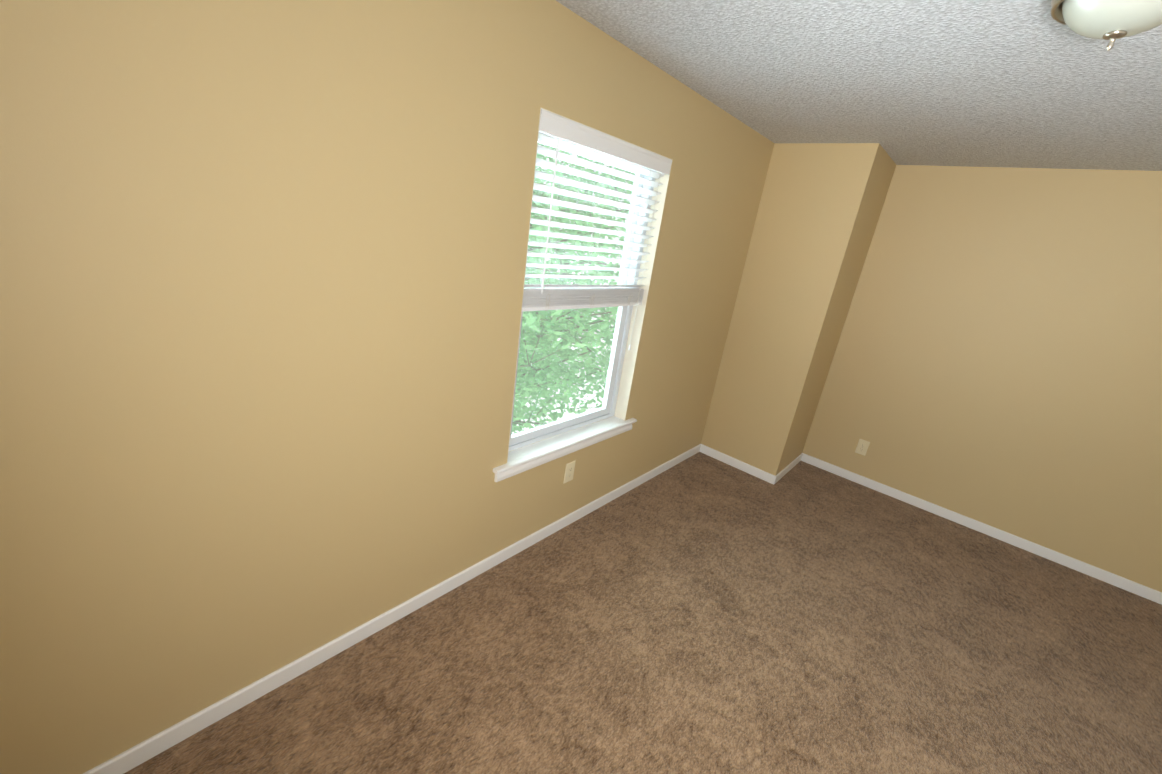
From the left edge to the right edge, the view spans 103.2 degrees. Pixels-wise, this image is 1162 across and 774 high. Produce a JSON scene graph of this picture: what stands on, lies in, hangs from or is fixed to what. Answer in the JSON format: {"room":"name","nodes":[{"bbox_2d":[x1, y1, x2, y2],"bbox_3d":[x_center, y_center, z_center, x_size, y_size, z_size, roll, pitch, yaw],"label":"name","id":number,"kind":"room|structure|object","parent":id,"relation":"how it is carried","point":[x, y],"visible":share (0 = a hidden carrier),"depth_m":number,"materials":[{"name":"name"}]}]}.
{"room":"empty bedroom","nodes":[
{"label":"empty bedroom","id":0,"kind":"room"},
{"bbox_2d":[0,0,773,773],"bbox_3d":[0.061,-0.344,2.495,0.160,2.440,4.896,23,24,37],"label":"wall","id":1,"kind":"structure","parent":0,"point":[262,268],"depth_m":1.32,"materials":[{"name":"beige paint"}]},
{"bbox_2d":[83,444,702,773],"bbox_3d":[-0.262,0.847,2.574,0.013,0.072,3.975,23,24,37],"label":"baseboard","id":2,"kind":"structure","parent":1,"relation":"attached to","point":[149,748],"depth_m":1.78,"materials":[{"name":"white wood"}]},
{"bbox_2d":[493,416,636,481],"bbox_3d":[-0.062,0.317,2.597,0.121,0.076,1.134,23,24,37],"label":"window sill","id":3,"kind":"structure","parent":1,"relation":"attached to","point":[527,457],"depth_m":2.50,"materials":[{"name":"white wood"}]},
{"bbox_2d":[563,460,575,483],"bbox_3d":[-0.064,0.487,2.636,0.007,0.126,0.078,23,24,37],"label":"electrical outlet","id":4,"kind":"object","parent":1,"relation":"attached to","point":[569,471],"visible":1,"depth_m":2.63,"materials":[{"name":"beige plastic"}]},
{"bbox_2d":[509,131,656,450],"bbox_3d":[-0.025,-0.454,2.397,0.077,1.507,0.958,23,24,37],"label":"window","id":5,"kind":"structure","parent":1,"relation":"in","point":[573,422],"depth_m":2.58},
{"bbox_2d":[522,109,671,349],"bbox_3d":[0.070,-0.646,2.270,0.078,1.040,0.950,23,24,37],"label":"window blind","id":6,"kind":"object","parent":5,"relation":"attached to","point":[542,296],"visible":0.96,"depth_m":2.14,"materials":[{"name":"white plastic"}]},
{"bbox_2d":[507,108,672,461],"bbox_3d":[0.033,-0.431,2.350,0.085,1.510,0.964,23,24,37],"label":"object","id":7,"kind":"object","parent":1,"relation":"attached to","point":[630,357],"visible":0.43,"depth_m":2.67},
{"bbox_2d":[124,452,1161,773],"bbox_3d":[1.341,1.461,1.739,4.086,0.100,4.896,23,24,37],"label":"floor","id":8,"kind":"structure","parent":0,"point":[698,612],"depth_m":2.05,"materials":[{"name":"carpet"}]},
{"bbox_2d":[701,143,895,475],"bbox_3d":[1.674,-0.533,3.712,0.658,2.440,0.691,23,24,37],"label":"wall","id":9,"kind":"structure","parent":0,"point":[819,211],"depth_m":3.39,"materials":[{"name":"beige paint"}]},
{"bbox_2d":[701,445,770,482],"bbox_3d":[1.282,0.632,3.837,0.600,0.072,0.015,23,24,37],"label":"baseboard","id":10,"kind":"structure","parent":9,"relation":"attached to","point":[729,460],"depth_m":3.82,"materials":[{"name":"white wood"}]},
{"bbox_2d":[771,453,806,484],"bbox_3d":[1.751,0.683,3.886,0.012,0.072,0.687,23,24,37],"label":"baseboard","id":11,"kind":"structure","parent":9,"relation":"attached to","point":[774,479],"depth_m":3.83,"materials":[{"name":"white wood"}]},
{"bbox_2d":[556,0,1161,170],"bbox_3d":[1.685,-0.916,0.913,4.086,0.100,4.896,23,24,37],"label":"ceiling","id":12,"kind":"structure","parent":0,"point":[1007,83],"depth_m":1.83,"materials":[{"name":"white paint"}]},
{"bbox_2d":[1051,0,1161,50],"bbox_3d":[1.228,-0.865,1.031,0.314,0.196,0.314,23,24,37],"label":"ceiling light","id":13,"kind":"object","parent":12,"relation":"attached to","point":[1112,21],"visible":1,"depth_m":1.03,"materials":[{"name":"white glass"}]},
{"bbox_2d":[802,165,1161,591],"bbox_3d":[3.148,-0.084,3.035,3.926,2.440,0.115,23,24,37],"label":"wall","id":14,"kind":"structure","parent":0,"point":[997,361],"depth_m":3.11,"materials":[{"name":"beige paint"}]},
{"bbox_2d":[855,439,869,455],"bbox_3d":[2.328,0.499,3.814,0.078,0.126,0.007,23,24,37],"label":"electrical outlet","id":15,"kind":"object","parent":14,"relation":"attached to","point":[862,447],"visible":1,"depth_m":3.81,"materials":[{"name":"beige plastic"}]},
{"bbox_2d":[803,455,1161,604],"bbox_3d":[2.855,0.996,3.444,2.368,0.072,0.014,23,24,37],"label":"baseboard","id":16,"kind":"structure","parent":14,"relation":"attached to","point":[1146,592],"depth_m":3.32,"materials":[{"name":"white wood"}]},
{"label":"outside","id":17,"kind":"structure","parent":0,"visible":0},
{"bbox_2d":[511,143,634,434],"bbox_3d":[-0.535,-0.583,5.473,3.933,7.208,6.568,23,24,37],"label":"tree","id":18,"kind":"object","parent":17,"point":[528,317],"depth_m":3.72,"materials":[{"name":"green plant"}]}
]}

